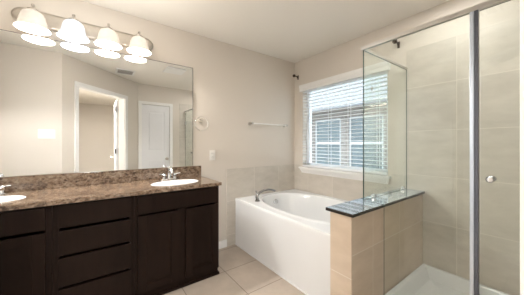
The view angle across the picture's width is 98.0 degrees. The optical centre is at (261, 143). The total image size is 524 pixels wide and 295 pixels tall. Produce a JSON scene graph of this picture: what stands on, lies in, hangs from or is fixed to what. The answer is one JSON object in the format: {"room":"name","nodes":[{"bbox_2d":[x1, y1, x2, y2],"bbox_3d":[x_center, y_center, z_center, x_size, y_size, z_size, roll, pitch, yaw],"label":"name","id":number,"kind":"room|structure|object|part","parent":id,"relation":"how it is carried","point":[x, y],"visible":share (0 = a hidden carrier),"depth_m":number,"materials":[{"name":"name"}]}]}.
{"room":"bathroom","nodes":[
{"label":"bathroom","id":0,"kind":"room"},
{"bbox_2d":[0,0,294,245],"bbox_3d":[-0.822,0.010,2.497,3.485,2.440,0.108,0,0,-36],"label":"wall","id":1,"kind":"structure","parent":0,"point":[234,86],"depth_m":2.74,"materials":[{"name":"paint"}]},
{"bbox_2d":[11,3,152,55],"bbox_3d":[-1.399,-0.931,1.876,0.960,0.188,0.222,0,0,-36],"label":"vanity light","id":2,"kind":"object","parent":1,"relation":"attached to","point":[29,19],"visible":1,"depth_m":1.83,"materials":[{"name":"white glass"}]},
{"bbox_3d":[-1.672,-0.903,1.662,0.202,0.133,0.202,0,0,-36],"label":"lamp shade","id":3,"kind":"part","parent":2,"relation":"part of","materials":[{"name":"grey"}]},
{"bbox_3d":[-1.694,-0.994,1.692,0.063,0.062,0.138,0,0,-36],"label":"arm","id":4,"kind":"part","parent":2,"relation":"part of","materials":[{"name":"silver metal"}]},
{"bbox_3d":[-1.488,-0.903,1.798,0.202,0.133,0.202,0,0,-36],"label":"lamp shade","id":5,"kind":"part","parent":2,"relation":"part of","materials":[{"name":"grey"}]},
{"bbox_3d":[-1.303,-0.903,1.934,0.202,0.133,0.202,0,0,-36],"label":"lamp shade","id":6,"kind":"part","parent":2,"relation":"part of","materials":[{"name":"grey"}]},
{"bbox_3d":[-1.117,-0.903,2.071,0.202,0.133,0.202,0,0,-36],"label":"lamp shade","id":7,"kind":"part","parent":2,"relation":"part of","materials":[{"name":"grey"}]},
{"bbox_2d":[0,29,192,176],"bbox_3d":[-1.472,-0.295,1.954,1.786,1.066,0.008,0,0,-36],"label":"wall mirror","id":8,"kind":"object","parent":1,"relation":"attached to","point":[65,107],"visible":1,"depth_m":1.94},
{"bbox_2d":[0,166,200,192],"bbox_3d":[-1.434,0.297,1.974,1.876,0.114,0.020,0,0,-36],"label":"backsplash","id":9,"kind":"structure","parent":1,"relation":"attached to","point":[48,181],"depth_m":1.93,"materials":[{"name":"brown stone"}]},
{"bbox_2d":[209,150,214,159],"bbox_3d":[-0.571,0.130,2.620,0.070,0.116,0.008,0,0,-36],"label":"wall outlet","id":10,"kind":"object","parent":1,"relation":"attached to","point":[211,152],"visible":1,"depth_m":2.62,"materials":[{"name":"white plastic"}]},
{"bbox_2d":[219,239,226,248],"bbox_3d":[-0.558,1.188,2.628,0.336,0.085,0.012,0,0,-36],"label":"baseboard","id":11,"kind":"structure","parent":1,"relation":"attached to","point":[222,244],"depth_m":2.70,"materials":[{"name":"white paint"}]},
{"bbox_3d":[0.029,0.765,3.063,1.126,0.929,0.008,0,0,-36],"label":"tile panel","id":12,"kind":"part","parent":1,"relation":"part of","materials":[{"name":"beige tile"}]},
{"bbox_2d":[248,122,287,126],"bbox_3d":[0.101,-0.262,3.077,0.638,0.047,0.072,0,0,-36],"label":"towel bar","id":13,"kind":"object","parent":1,"relation":"attached to","point":[249,123],"visible":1,"depth_m":3.01,"materials":[{"name":"silver metal"}]},
{"bbox_2d":[164,244,304,294],"bbox_3d":[-0.030,1.280,1.285,3.550,0.100,3.000,0,0,-36],"label":"floor","id":14,"kind":"structure","parent":0,"point":[240,273],"depth_m":2.04,"materials":[{"name":"beige tile"}]},
{"bbox_2d":[0,206,51,294],"bbox_3d":[-1.761,0.807,1.430,0.704,0.846,0.503,0,0,-36],"label":"vanity cabinet","id":15,"kind":"object","parent":14,"relation":"on","point":[25,234],"visible":0.87,"depth_m":1.38,"materials":[{"name":"brown wood"}]},
{"bbox_3d":[-1.477,0.850,1.339,0.300,0.584,0.019,0,0,-36],"label":"cabinet door","id":16,"kind":"part","parent":15,"relation":"part of","materials":[{"name":"brown wood"}]},
{"bbox_2d":[52,196,133,294],"bbox_3d":[-1.292,0.807,1.776,0.459,0.846,0.503,0,0,-36],"label":"vanity cabinet","id":17,"kind":"object","parent":14,"relation":"on","point":[93,241],"visible":0.93,"depth_m":1.57,"materials":[{"name":"brown wood"}]},
{"bbox_3d":[-1.146,1.036,1.583,0.407,0.188,0.019,0,0,-36],"label":"drawer","id":18,"kind":"part","parent":17,"relation":"part of","materials":[{"name":"brown wood"}]},
{"bbox_3d":[-1.146,0.832,1.583,0.407,0.184,0.019,0,0,-36],"label":"drawer","id":19,"kind":"part","parent":17,"relation":"part of","materials":[{"name":"brown wood"}]},
{"bbox_3d":[-1.146,0.642,1.583,0.407,0.160,0.019,0,0,-36],"label":"drawer","id":20,"kind":"part","parent":17,"relation":"part of","materials":[{"name":"brown wood"}]},
{"bbox_3d":[-1.146,0.467,1.583,0.407,0.150,0.019,0,0,-36],"label":"drawer","id":21,"kind":"part","parent":17,"relation":"part of","materials":[{"name":"brown wood"}]},
{"bbox_2d":[134,186,218,294],"bbox_3d":[-0.821,0.807,2.124,0.710,0.846,0.503,0,0,-36],"label":"vanity cabinet","id":22,"kind":"object","parent":14,"relation":"on","point":[176,233],"visible":0.95,"depth_m":1.89,"materials":[{"name":"brown wood"}]},
{"bbox_2d":[0,166,221,211],"bbox_3d":[-1.282,0.311,1.768,1.876,0.143,0.532,0,0,-36],"label":"countertop","id":23,"kind":"structure","parent":22,"relation":"on","point":[65,188],"depth_m":1.81,"materials":[{"name":"brown stone"}]},
{"bbox_2d":[0,185,11,194],"bbox_3d":[-1.853,0.286,1.551,0.150,0.134,0.150,0,0,9],"label":"sink faucet","id":24,"kind":"object","parent":23,"relation":"on","point":[2,187],"visible":1,"depth_m":1.59,"materials":[{"name":"silver metal"}]},
{"bbox_2d":[0,195,25,202],"bbox_3d":[-1.732,0.425,1.384,0.418,0.153,0.260,0,0,-36],"label":"sink","id":25,"kind":"object","parent":23,"relation":"in","point":[15,197],"visible":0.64,"depth_m":1.52,"materials":[{"name":"white ceramic"}]},
{"bbox_2d":[159,166,179,179],"bbox_3d":[-0.909,0.286,2.247,0.150,0.134,0.150,0,0,9],"label":"sink faucet","id":26,"kind":"object","parent":23,"relation":"on","point":[170,169],"visible":1,"depth_m":2.24,"materials":[{"name":"silver metal"}]},
{"bbox_3d":[-0.892,0.281,2.222,0.041,0.124,0.139,0,0,-36],"label":"spout","id":27,"kind":"part","parent":26,"relation":"part of","materials":[{"name":"silver metal"}]},
{"bbox_2d":[151,179,198,185],"bbox_3d":[-0.788,0.425,2.081,0.418,0.153,0.260,0,0,-36],"label":"sink","id":28,"kind":"object","parent":23,"relation":"in","point":[187,181],"visible":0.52,"depth_m":2.16,"materials":[{"name":"white ceramic"}]},
{"bbox_3d":[-0.822,0.848,1.822,0.304,0.588,0.019,0,0,-36],"label":"cabinet door","id":29,"kind":"part","parent":22,"relation":"part of","materials":[{"name":"brown wood"}]},
{"bbox_3d":[-0.824,1.219,2.128,0.710,0.022,0.461,0,0,-36],"label":"shoe moulding","id":30,"kind":"part","parent":22,"relation":"part of","materials":[{"name":"brown wood"}]},
{"bbox_3d":[-0.532,0.848,2.036,0.301,0.588,0.019,0,0,-36],"label":"cabinet door","id":31,"kind":"part","parent":22,"relation":"part of","materials":[{"name":"brown wood"}]},
{"bbox_2d":[235,189,347,294],"bbox_3d":[0.517,0.946,2.491,1.012,0.569,1.489,0,0,-36],"label":"bathtub","id":32,"kind":"object","parent":14,"relation":"on","point":[287,231],"visible":0.78,"depth_m":2.18,"materials":[{"name":"white plastic"}]},
{"bbox_2d":[255,188,275,201],"bbox_3d":[0.037,0.597,2.694,0.266,0.137,0.061,0,0,-27],"label":"tub faucet","id":33,"kind":"object","parent":32,"relation":"on","point":[263,190],"visible":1,"depth_m":2.65,"materials":[{"name":"silver metal"}]},
{"bbox_2d":[235,189,347,239],"bbox_3d":[0.519,0.868,2.492,1.008,0.414,1.489,0,0,-36],"label":"basin","id":34,"kind":"object","parent":32,"relation":"in","point":[292,214],"depth_m":2.54,"materials":[{"name":"white plastic"}]},
{"bbox_2d":[385,263,508,294],"bbox_3d":[1.430,1.155,1.410,0.829,0.150,1.018,0,0,-36],"label":"shower pan","id":35,"kind":"object","parent":14,"relation":"on","point":[426,279],"visible":1,"depth_m":1.83,"materials":[{"name":"white plastic"}]},
{"bbox_2d":[361,0,510,294],"bbox_3d":[1.400,0.172,1.474,0.804,1.813,1.175,0,0,-36],"label":"shower enclosure","id":36,"kind":"object","parent":35,"relation":"on","point":[474,11],"visible":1,"depth_m":1.21,"materials":[{"name":"silver glass"}]},
{"bbox_3d":[1.075,-0.142,1.949,0.762,1.133,0.008,0,0,-36],"label":"return panel","id":37,"kind":"part","parent":36,"relation":"part of","materials":[{"name":"clear glass"}]},
{"bbox_3d":[1.079,-0.717,1.952,0.753,0.018,0.018,0,0,-36],"label":"return rail","id":38,"kind":"part","parent":36,"relation":"part of","materials":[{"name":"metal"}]},
{"bbox_3d":[0.945,0.185,1.476,0.008,1.787,0.606,0,0,-36],"label":"fixed panel","id":39,"kind":"part","parent":36,"relation":"part of","materials":[{"name":"clear glass"}]},
{"bbox_3d":[1.107,-0.721,1.256,0.026,0.026,1.172,0,0,-36],"label":"header rail","id":40,"kind":"part","parent":36,"relation":"part of","materials":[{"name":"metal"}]},
{"bbox_3d":[1.131,0.185,1.224,0.024,1.787,0.018,0,0,-36],"label":"door post","id":41,"kind":"part","parent":36,"relation":"part of","materials":[{"name":"silver metal"}]},
{"bbox_3d":[1.157,0.180,1.154,0.033,0.032,0.032,0,0,-36],"label":"pull knob","id":42,"kind":"part","parent":36,"relation":"part of","materials":[{"name":"silver metal"}]},
{"bbox_3d":[1.295,0.181,1.001,0.008,1.767,0.499,0,0,-36],"label":"shower door","id":43,"kind":"part","parent":36,"relation":"part of","materials":[{"name":"clear glass"}]},
{"bbox_2d":[81,0,449,62],"bbox_3d":[0.687,-1.260,-0.361,4.450,0.100,6.500,0,0,-36],"label":"ceiling","id":44,"kind":"structure","parent":0,"point":[294,31],"depth_m":2.20,"materials":[{"name":"paint"}]},
{"bbox_2d":[330,194,422,294],"bbox_3d":[0.958,0.839,1.792,1.137,0.782,0.154,0,0,-36],"label":"wall","id":45,"kind":"structure","parent":0,"point":[371,253],"depth_m":1.57,"materials":[{"name":"tile"}]},
{"bbox_2d":[326,188,424,217],"bbox_3d":[0.949,0.436,1.795,1.148,0.021,0.202,0,0,-36],"label":"stone ledge","id":46,"kind":"object","parent":45,"relation":"on","point":[357,207],"visible":0.96,"depth_m":1.66,"materials":[{"name":"black stone"}]},
{"bbox_2d":[294,0,519,294],"bbox_3d":[1.370,0.010,2.327,0.159,2.440,2.785,0,0,-36],"label":"wall","id":47,"kind":"structure","parent":0,"point":[436,58],"depth_m":1.91,"materials":[{"name":"tile"}]},
{"bbox_2d":[299,72,390,183],"bbox_3d":[0.972,-0.198,2.826,0.188,1.215,1.254,0,0,-36],"label":"window","id":48,"kind":"structure","parent":47,"relation":"in","point":[369,177],"depth_m":2.77,"materials":[{"name":"white plastic"}]},
{"bbox_2d":[299,61,390,174],"bbox_3d":[0.935,-0.259,2.800,0.098,1.154,1.238,0,0,-36],"label":"window blind","id":49,"kind":"object","parent":48,"relation":"attached to","point":[372,70],"visible":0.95,"depth_m":2.67,"materials":[{"name":"white paint"}]},
{"bbox_3d":[0.659,-0.230,3.198,0.061,1.060,0.004,0,0,-36],"label":"ladder cord","id":50,"kind":"part","parent":49,"relation":"part of","materials":[{"name":"white fabric"}]},
{"bbox_3d":[0.948,0.306,2.808,0.048,0.024,1.172,0,0,-36],"label":"rail","id":51,"kind":"part","parent":49,"relation":"part of","materials":[{"name":"white plastic"}]},
{"bbox_3d":[0.956,-0.777,2.814,0.048,0.045,1.172,0,0,-36],"label":"head rail","id":52,"kind":"part","parent":49,"relation":"part of","materials":[{"name":"white plastic"}]},
{"bbox_3d":[1.235,-0.230,2.418,0.061,1.060,0.004,0,0,-36],"label":"ladder cord","id":53,"kind":"part","parent":49,"relation":"part of","materials":[{"name":"white fabric"}]},
{"bbox_3d":[0.950,0.367,2.809,0.133,0.086,1.254,0,0,-36],"label":"sill","id":54,"kind":"part","parent":48,"relation":"part of","materials":[{"name":"white paint"}]},
{"bbox_3d":[0.934,0.765,2.792,0.008,0.929,1.520,0,0,-36],"label":"tile panel","id":55,"kind":"part","parent":47,"relation":"part of","materials":[{"name":"beige tile"}]},
{"bbox_2d":[392,39,399,47],"bbox_3d":[1.304,-0.975,2.210,0.104,0.065,0.043,0,0,-36],"label":"curtain rod bracket","id":56,"kind":"object","parent":47,"relation":"attached to","point":[393,41],"visible":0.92,"depth_m":2.21,"materials":[{"name":"brown metal"}]},
{"bbox_3d":[1.728,0.170,1.715,0.009,2.120,1.156,0,0,-36],"label":"tile panel","id":57,"kind":"part","parent":47,"relation":"part of","materials":[{"name":"beige tile"}]},
{"bbox_3d":[-0.051,0.010,0.300,1.129,2.440,1.170,0,0,-36],"label":"wall","id":58,"kind":"structure","parent":0,"visible":0},
{"bbox_2d":[520,0,523,294],"bbox_3d":[0.184,0.170,0.141,1.699,2.120,0.511,0,0,33],"label":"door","id":59,"kind":"structure","parent":58,"relation":"in","point":[521,1],"depth_m":0.31,"materials":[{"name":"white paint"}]},
{"label":"outside","id":60,"kind":"structure","parent":0,"visible":0},
{"bbox_3d":[6.183,1.455,7.610,13.840,0.050,18.000,0,0,-36],"label":"ground","id":61,"kind":"structure","parent":60,"visible":0},
{"bbox_2d":[312,74,386,168],"bbox_3d":[2.623,-0.710,8.089,3.000,4.280,13.600,0,0,-36],"label":"house","id":62,"kind":"structure","parent":61,"relation":"on","point":[316,139],"depth_m":6.58,"materials":[{"name":"grey brick"}]},
{"bbox_3d":[2.102,-0.025,7.220,0.010,1.430,0.880,0,0,-36],"label":"pane","id":63,"kind":"part","parent":62,"relation":"part of","materials":[{"name":"clear glass"}]},
{"bbox_3d":[2.844,-0.025,6.215,0.010,1.430,0.880,0,0,-36],"label":"pane","id":64,"kind":"part","parent":62,"relation":"part of","materials":[{"name":"clear glass"}]}
]}

